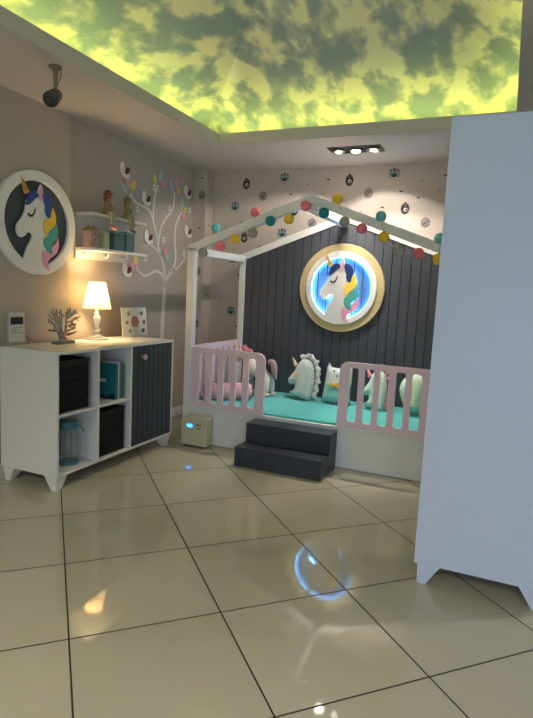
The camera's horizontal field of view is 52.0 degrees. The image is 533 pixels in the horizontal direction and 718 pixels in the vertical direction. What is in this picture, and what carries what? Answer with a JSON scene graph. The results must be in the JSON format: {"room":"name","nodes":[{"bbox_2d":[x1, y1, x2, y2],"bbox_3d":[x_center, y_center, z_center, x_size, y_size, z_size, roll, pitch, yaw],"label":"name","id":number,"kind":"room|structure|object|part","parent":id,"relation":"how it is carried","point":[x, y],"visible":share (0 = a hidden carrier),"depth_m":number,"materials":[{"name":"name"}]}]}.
{"room":"child's bedroom","nodes":[
{"label":"child's bedroom","id":0,"kind":"room"},
{"bbox_2d":[0,85,193,463],"bbox_3d":[-2.284,-0.812,2.562,0.260,3.450,7.800,6,8,23],"label":"wall","id":1,"kind":"structure","parent":0,"point":[83,159],"depth_m":4.35,"materials":[{"name":"paint"}]},
{"bbox_2d":[0,169,74,274],"bbox_3d":[-1.582,-0.939,3.782,0.044,0.704,0.704,6,8,23],"label":"plaque","id":2,"kind":"object","parent":1,"relation":"attached to","point":[37,222],"visible":1,"depth_m":3.75,"materials":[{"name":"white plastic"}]},
{"bbox_2d":[0,405,182,478],"bbox_3d":[-2.289,0.869,2.649,0.056,0.095,7.240,6,8,23],"label":"baseboard","id":3,"kind":"structure","parent":1,"relation":"attached to","point":[177,410],"depth_m":5.72,"materials":[{"name":"paint"}]},
{"bbox_2d":[74,212,146,262],"bbox_3d":[-1.252,-0.973,4.465,0.190,0.347,0.676,6,8,23],"label":"wall shelf","id":4,"kind":"object","parent":1,"relation":"attached to","point":[100,221],"visible":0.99,"depth_m":4.37,"materials":[{"name":"white paint"}]},
{"bbox_2d":[82,225,98,247],"bbox_3d":[-1.349,-0.941,4.200,0.091,0.171,0.100,6,8,23],"label":"box","id":5,"kind":"object","parent":4,"relation":"on","point":[90,235],"visible":0.99,"depth_m":4.17,"materials":[{"name":"pink cardboard"}]},
{"bbox_3d":[-1.347,-0.993,4.194,0.090,0.025,0.100,6,8,23],"label":"lid","id":6,"kind":"part","parent":5,"relation":"part of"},
{"bbox_3d":[-1.349,-0.838,4.494,0.016,0.063,0.626,6,8,23],"label":"hook rail","id":7,"kind":"part","parent":4,"relation":"part of","materials":[{"name":"white paint"}]},
{"bbox_2d":[99,232,102,247],"bbox_3d":[-1.321,-0.930,4.288,0.070,0.130,0.070,6,8,23],"label":"canister","id":8,"kind":"object","parent":4,"relation":"on","point":[100,233],"visible":0.29,"depth_m":4.27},
{"bbox_3d":[-1.332,-1.012,4.496,0.012,0.240,0.676,6,8,23],"label":"panel","id":9,"kind":"part","parent":4,"relation":"part of","materials":[{"name":"white paint"}]},
{"bbox_2d":[101,231,109,248],"bbox_3d":[-1.290,-0.943,4.359,0.076,0.140,0.076,6,8,23],"label":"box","id":10,"kind":"object","parent":4,"relation":"on","point":[106,235],"visible":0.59,"depth_m":4.33,"materials":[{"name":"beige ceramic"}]},
{"bbox_2d":[102,190,117,229],"bbox_3d":[-1.225,-1.164,4.273,0.126,0.303,0.090,6,8,23],"label":"figurine","id":11,"kind":"object","parent":4,"relation":"on","point":[107,210],"visible":1,"depth_m":4.25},
{"bbox_3d":[-1.249,-1.134,4.447,0.180,0.022,0.676,6,8,23],"label":"shelf","id":12,"kind":"part","parent":4,"relation":"part of","materials":[{"name":"white paint"}]},
{"bbox_3d":[-1.257,-0.874,4.477,0.190,0.022,0.676,6,8,23],"label":"shelf","id":13,"kind":"part","parent":4,"relation":"part of","materials":[{"name":"white paint"}]},
{"bbox_2d":[106,231,124,250],"bbox_3d":[-1.236,-0.959,4.461,0.101,0.153,0.131,6,8,23],"label":"box","id":14,"kind":"object","parent":4,"relation":"on","point":[117,238],"visible":0.7,"depth_m":4.41,"materials":[{"name":"teal cardboard"}]},
{"bbox_3d":[-1.233,-1.026,4.453,0.101,0.018,0.131,6,8,23],"label":"lid","id":15,"kind":"part","parent":14,"relation":"part of","materials":[{"name":"cardboard"}]},
{"bbox_2d":[122,197,135,232],"bbox_3d":[-1.128,-1.185,4.495,0.122,0.292,0.087,6,8,23],"label":"figurine","id":16,"kind":"object","parent":4,"relation":"on","point":[127,210],"visible":1,"depth_m":4.47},
{"bbox_2d":[123,232,134,252],"bbox_3d":[-1.180,-0.977,4.588,0.101,0.163,0.121,6,8,23],"label":"box","id":17,"kind":"object","parent":4,"relation":"on","point":[129,241],"visible":0.7,"depth_m":4.56,"materials":[{"name":"teal cardboard"}]},
{"bbox_2d":[119,161,191,338],"bbox_3d":[-1.033,-0.915,5.211,0.018,1.727,1.168,6,8,23],"label":"tree","id":18,"kind":"object","parent":1,"relation":"attached to","point":[124,172],"visible":0.99,"depth_m":5.19,"materials":[{"name":"white paint"}]},
{"bbox_2d":[192,170,213,392],"bbox_3d":[-0.710,-0.689,5.854,0.149,2.550,0.161,6,8,23],"label":"column","id":19,"kind":"structure","parent":1,"relation":"attached to","point":[203,192],"depth_m":5.73,"materials":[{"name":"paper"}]},
{"bbox_2d":[0,0,522,133],"bbox_3d":[-0.294,-1.921,1.917,2.906,0.559,5.433,6,8,23],"label":"ceiling","id":20,"kind":"structure","parent":0,"point":[231,66],"depth_m":3.71,"materials":[{"name":"yellow paint"}]},
{"bbox_2d":[0,414,532,717],"bbox_3d":[0.303,1.219,1.637,6.100,0.100,7.800,6,8,23],"label":"floor","id":21,"kind":"structure","parent":0,"point":[176,579],"depth_m":2.38,"materials":[{"name":"tile"}]},
{"bbox_2d":[0,336,173,491],"bbox_3d":[-1.265,0.328,4.125,0.526,0.905,1.305,6,8,23],"label":"sideboard","id":22,"kind":"object","parent":21,"relation":"on","point":[31,442],"visible":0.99,"depth_m":3.75,"materials":[{"name":"white paint"}]},
{"bbox_2d":[9,312,24,342],"bbox_3d":[-1.676,-0.210,3.676,0.055,0.232,0.153,6,8,23],"label":"sign holder","id":23,"kind":"object","parent":22,"relation":"on","point":[16,319],"visible":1,"depth_m":3.68,"materials":[{"name":"plastic"}]},
{"bbox_2d":[10,317,22,324],"bbox_3d":[-1.675,-0.257,3.671,0.001,0.050,0.104,6,8,23],"label":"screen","id":24,"kind":"object","parent":23,"relation":"on","point":[13,320],"depth_m":3.67,"materials":[{"name":"black plastic"}]},
{"bbox_3d":[-1.536,0.338,3.539,0.489,0.771,0.018,6,8,23],"label":"panel","id":25,"kind":"part","parent":22,"relation":"part of","materials":[{"name":"white paint"}]},
{"bbox_2d":[48,308,80,344],"bbox_3d":[-1.439,-0.237,3.885,0.060,0.257,0.315,6,8,23],"label":"tree figurine","id":26,"kind":"object","parent":22,"relation":"on","point":[61,334],"visible":1,"depth_m":3.87,"materials":[{"name":"wood"}]},
{"bbox_2d":[59,419,83,465],"bbox_3d":[-1.350,0.563,3.721,0.160,0.298,0.160,4,7,11],"label":"glass jar","id":27,"kind":"object","parent":22,"relation":"on","point":[66,424],"visible":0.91,"depth_m":3.69,"materials":[{"name":"teal glass"}]},
{"bbox_3d":[-1.344,0.438,3.705,0.124,0.046,0.124,6,8,23],"label":"lid","id":28,"kind":"part","parent":27,"relation":"part of","materials":[{"name":"teal glass"}]},
{"bbox_3d":[-1.339,0.475,3.722,0.126,0.056,0.151,6,8,23],"label":"handle","id":29,"kind":"part","parent":27,"relation":"part of","materials":[{"name":"teal metal"}]},
{"bbox_2d":[59,355,89,413],"bbox_3d":[-1.431,0.154,3.660,0.411,0.337,0.288,6,8,23],"label":"storage basket","id":30,"kind":"object","parent":22,"relation":"on","point":[73,370],"visible":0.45,"depth_m":3.59,"materials":[{"name":"black wicker"}]},
{"bbox_3d":[-1.249,0.059,3.571,0.026,0.030,0.111,6,8,23],"label":"handle","id":31,"kind":"part","parent":30,"relation":"part of","materials":[{"name":"black wicker"}]},
{"bbox_2d":[59,404,97,417],"bbox_3d":[-1.456,0.327,3.710,0.476,0.018,0.360,6,8,23],"label":"shelf","id":32,"kind":"object","parent":22,"relation":"attached to","point":[92,407],"depth_m":3.64,"materials":[{"name":"white paint"}]},
{"bbox_3d":[-1.298,0.669,4.174,0.489,0.018,1.305,6,8,23],"label":"panel","id":33,"kind":"part","parent":22,"relation":"part of","materials":[{"name":"white paint"}]},
{"bbox_3d":[-1.260,-0.113,4.077,0.489,0.018,1.305,6,8,23],"label":"panel","id":34,"kind":"part","parent":22,"relation":"part of","materials":[{"name":"white paint"}]},
{"bbox_2d":[82,282,110,340],"bbox_3d":[-1.317,-0.372,4.251,0.216,0.447,0.216,6,8,23],"label":"table lamp","id":35,"kind":"object","parent":22,"relation":"on","point":[96,297],"visible":1,"depth_m":4.18,"materials":[{"name":"fabric"}]},
{"bbox_3d":[-1.312,-0.493,4.236,0.216,0.202,0.216,6,8,23],"label":"lamp shade","id":36,"kind":"part","parent":35,"relation":"part of","materials":[{"name":"fabric"}]},
{"bbox_2d":[100,362,117,399],"bbox_3d":[-1.192,0.158,4.038,0.210,0.262,0.029,6,8,23],"label":"book","id":37,"kind":"object","parent":22,"relation":"on","point":[108,371],"visible":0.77,"depth_m":4.01,"materials":[{"name":"teal paper"}]},
{"bbox_2d":[100,393,114,399],"bbox_3d":[-1.204,0.268,4.039,0.204,0.043,0.001,6,8,23],"label":"print","id":38,"kind":"object","parent":37,"relation":"attached to","point":[102,395],"depth_m":4.02},
{"bbox_2d":[100,360,119,398],"bbox_3d":[-1.173,0.150,4.055,0.190,0.275,0.015,6,8,23],"label":"book","id":39,"kind":"object","parent":22,"relation":"on","point":[105,361],"visible":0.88,"depth_m":4.02,"materials":[{"name":"paper"}]},
{"bbox_2d":[99,404,124,456],"bbox_3d":[-1.298,0.509,4.055,0.411,0.327,0.301,6,8,23],"label":"storage basket","id":40,"kind":"object","parent":22,"relation":"on","point":[111,417],"visible":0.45,"depth_m":3.99,"materials":[{"name":"black wicker"}]},
{"bbox_2d":[99,397,129,407],"bbox_3d":[-1.308,0.293,4.047,0.476,0.018,0.343,6,8,23],"label":"shelf","id":41,"kind":"object","parent":22,"relation":"attached to","point":[103,402],"depth_m":3.97,"materials":[{"name":"white paint"}]},
{"bbox_2d":[119,363,120,398],"bbox_3d":[-1.166,0.152,4.070,0.190,0.268,0.013,6,8,23],"label":"book","id":42,"kind":"object","parent":22,"relation":"on","point":[120,363],"visible":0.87,"depth_m":4.03,"materials":[{"name":"paper"}]},
{"bbox_2d":[120,363,123,398],"bbox_3d":[-1.160,0.152,4.098,0.200,0.262,0.038,6,8,23],"label":"book","id":43,"kind":"object","parent":22,"relation":"on","point":[122,364],"visible":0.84,"depth_m":4.06,"materials":[{"name":"teal paper"}]},
{"bbox_2d":[120,307,146,336],"bbox_3d":[-1.153,-0.323,4.726,0.068,0.245,0.336,6,8,23],"label":"photo frame","id":44,"kind":"object","parent":22,"relation":"on","point":[133,320],"visible":1,"depth_m":4.70,"materials":[{"name":"white wood"}]},
{"bbox_2d":[131,316,138,327],"bbox_3d":[-1.133,-0.321,4.718,0.014,0.107,0.119,6,8,23],"label":"photo","id":45,"kind":"object","parent":44,"relation":"attached to","point":[134,319],"depth_m":4.72},
{"bbox_3d":[-0.916,0.265,4.371,0.018,0.765,0.524,6,8,23],"label":"door","id":46,"kind":"part","parent":22,"relation":"part of","materials":[{"name":"grey wood"}]},
{"bbox_3d":[-1.022,0.218,4.713,0.489,0.771,0.018,6,8,23],"label":"panel","id":47,"kind":"part","parent":22,"relation":"part of","materials":[{"name":"white paint"}]},
{"bbox_2d":[168,413,212,447],"bbox_3d":[-0.676,0.607,4.725,0.415,0.262,0.118,6,8,23],"label":"air purifier","id":48,"kind":"object","parent":21,"relation":"on","point":[196,429],"visible":1,"depth_m":4.64,"materials":[{"name":"beige plastic"}]},
{"bbox_2d":[234,418,336,481],"bbox_3d":[0.149,0.688,4.237,0.700,0.300,0.374,6,8,23],"label":"step stool","id":49,"kind":"object","parent":21,"relation":"on","point":[295,450],"visible":1,"depth_m":4.16,"materials":[{"name":"grey paint"}]},
{"bbox_3d":[-0.161,0.665,4.372,0.020,0.282,0.370,6,8,23],"label":"panel","id":50,"kind":"part","parent":49,"relation":"part of","materials":[{"name":"grey paint"}]},
{"bbox_3d":[0.460,0.729,4.107,0.020,0.282,0.370,6,8,23],"label":"panel","id":51,"kind":"part","parent":49,"relation":"part of","materials":[{"name":"grey paint"}]},
{"bbox_2d":[183,194,440,481],"bbox_3d":[0.500,-0.268,4.780,2.157,2.096,1.065,6,8,23],"label":"bed","id":52,"kind":"object","parent":21,"relation":"on","point":[273,322],"visible":0.63,"depth_m":4.93,"materials":[{"name":"white paint"}]},
{"bbox_3d":[-0.667,-0.112,4.760,0.065,1.680,0.065,6,8,23],"label":"post","id":53,"kind":"part","parent":52,"relation":"part of","materials":[{"name":"white paint"}]},
{"bbox_3d":[-0.493,0.093,5.253,0.024,0.512,0.935,6,8,23],"label":"guard rail","id":54,"kind":"part","parent":52,"relation":"part of","materials":[{"name":"pink paint"}]},
{"bbox_3d":[-0.337,0.179,4.624,0.700,0.512,0.019,6,8,23],"label":"guard rail","id":55,"kind":"part","parent":52,"relation":"part of","materials":[{"name":"pink paint"}]},
{"bbox_3d":[-0.268,-0.206,5.671,0.065,1.680,0.065,6,8,23],"label":"post","id":56,"kind":"part","parent":52,"relation":"part of","materials":[{"name":"white paint"}]},
{"bbox_3d":[0.251,0.655,4.417,2.027,0.323,0.030,6,8,23],"label":"panel","id":57,"kind":"part","parent":52,"relation":"part of","materials":[{"name":"white paint"}]},
{"bbox_2d":[199,389,419,430],"bbox_3d":[0.459,0.490,4.863,2.067,0.120,0.970,6,8,23],"label":"mattress","id":58,"kind":"object","parent":52,"relation":"on","point":[282,405],"visible":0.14,"depth_m":4.72,"materials":[{"name":"teal fabric"}]},
{"bbox_2d":[203,383,252,399],"bbox_3d":[-0.353,0.297,5.005,0.436,0.159,0.159,1,7,-13],"label":"bolster","id":59,"kind":"object","parent":58,"relation":"on","point":[214,385],"visible":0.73,"depth_m":4.95,"materials":[{"name":"pink fabric"}]},
{"bbox_2d":[237,340,277,397],"bbox_3d":[-0.102,0.082,5.273,0.447,0.544,0.188,6,8,23],"label":"plush unicorn","id":60,"kind":"object","parent":58,"relation":"on","point":[269,381],"visible":0.6,"depth_m":5.23,"materials":[{"name":"white fabric"}]},
{"bbox_2d":[288,353,320,399],"bbox_3d":[0.361,0.163,5.164,0.328,0.432,0.177,6,8,23],"label":"cushion","id":61,"kind":"object","parent":58,"relation":"on","point":[303,377],"visible":1,"depth_m":5.12,"materials":[{"name":"white fabric"}]},
{"bbox_2d":[322,363,352,403],"bbox_3d":[0.655,0.223,5.029,0.266,0.356,0.154,6,8,23],"label":"cushion","id":62,"kind":"object","parent":58,"relation":"on","point":[330,392],"visible":0.62,"depth_m":5.00,"materials":[{"name":"white fabric"}]},
{"bbox_2d":[363,364,389,410],"bbox_3d":[0.994,0.251,4.871,0.267,0.408,0.172,6,8,23],"label":"cushion","id":63,"kind":"object","parent":58,"relation":"on","point":[368,390],"visible":0.47,"depth_m":4.83,"materials":[{"name":"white fabric"}]},
{"bbox_2d":[400,374,421,412],"bbox_3d":[1.262,0.297,4.710,0.237,0.327,0.182,6,8,23],"label":"cushion","id":64,"kind":"object","parent":58,"relation":"on","point":[417,379],"visible":0.57,"depth_m":4.64,"materials":[{"name":"white fabric"}]},
{"bbox_2d":[198,193,441,264],"bbox_3d":[0.353,-0.999,4.168,1.959,0.511,0.132,6,8,23],"label":"garland","id":65,"kind":"object","parent":52,"relation":"hanging from","point":[399,250],"visible":0.98,"depth_m":4.07},
{"bbox_3d":[0.702,-0.401,5.220,2.031,1.822,0.028,6,8,23],"label":"panel","id":66,"kind":"part","parent":52,"relation":"part of","materials":[{"name":"black wood"}]},
{"bbox_2d":[300,244,384,331],"bbox_3d":[0.699,-0.667,5.147,0.824,0.824,0.056,6,8,23],"label":"wall light","id":67,"kind":"object","parent":52,"relation":"attached to","point":[341,282],"visible":1,"depth_m":5.13,"materials":[{"name":"gold metal"}]},
{"bbox_3d":[0.878,0.302,4.104,0.700,0.512,0.019,6,8,23],"label":"guard rail","id":68,"kind":"part","parent":52,"relation":"part of","materials":[{"name":"pink paint"}]},
{"bbox_2d":[414,111,532,610],"bbox_3d":[1.214,-0.004,2.795,0.609,2.128,0.931,6,8,23],"label":"wardrobe","id":69,"kind":"object","parent":21,"relation":"on","point":[475,510],"visible":1,"depth_m":2.40,"materials":[{"name":"paint"}]},
{"bbox_2d":[0,0,532,172],"bbox_3d":[0.440,-1.581,1.290,6.100,0.450,7.800,6,8,23],"label":"ceiling","id":70,"kind":"structure","parent":0,"point":[25,70],"depth_m":4.25,"materials":[{"name":"paint"}]},
{"bbox_2d":[43,64,62,107],"bbox_3d":[-1.207,-1.540,3.103,0.087,0.235,0.141,3,7,-2],"label":"security camera","id":71,"kind":"object","parent":70,"relation":"attached to","point":[52,97],"visible":1,"depth_m":3.08,"materials":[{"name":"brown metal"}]},
{"bbox_2d":[43,89,60,107],"bbox_3d":[-1.211,-1.470,3.086,0.086,0.100,0.090,2,7,-4],"label":"hood","id":72,"kind":"object","parent":71,"relation":"attached to","point":[52,97],"depth_m":3.07,"materials":[{"name":"black plastic"}]},
{"bbox_3d":[-1.196,-1.648,3.096,0.072,0.018,0.072,6,8,23],"label":"mount plate","id":73,"kind":"part","parent":71,"relation":"part of","materials":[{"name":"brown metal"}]},
{"bbox_3d":[-1.198,-1.585,3.104,0.029,0.115,0.029,6,8,23],"label":"arm","id":74,"kind":"part","parent":71,"relation":"part of","materials":[{"name":"brown metal"}]},
{"bbox_2d":[0,0,530,145],"bbox_3d":[-0.314,-1.520,1.966,2.353,0.090,4.880,6,8,23],"label":"trim","id":75,"kind":"structure","parent":70,"relation":"attached to","point":[10,22],"depth_m":3.83,"materials":[{"name":"paint"}]},
{"bbox_2d":[327,144,384,153],"bbox_3d":[0.743,-1.728,4.542,0.447,0.036,0.200,6,8,23],"label":"recessed light","id":76,"kind":"object","parent":70,"relation":"in","point":[364,148],"visible":1,"depth_m":4.51,"materials":[{"name":"black plastic"}]},
{"bbox_2d":[208,162,447,357],"bbox_3d":[1.907,-0.895,4.884,6.100,3.450,0.202,6,8,23],"label":"wall","id":77,"kind":"structure","parent":0,"point":[411,196],"depth_m":5.39,"materials":[{"name":"paint"}]}
]}

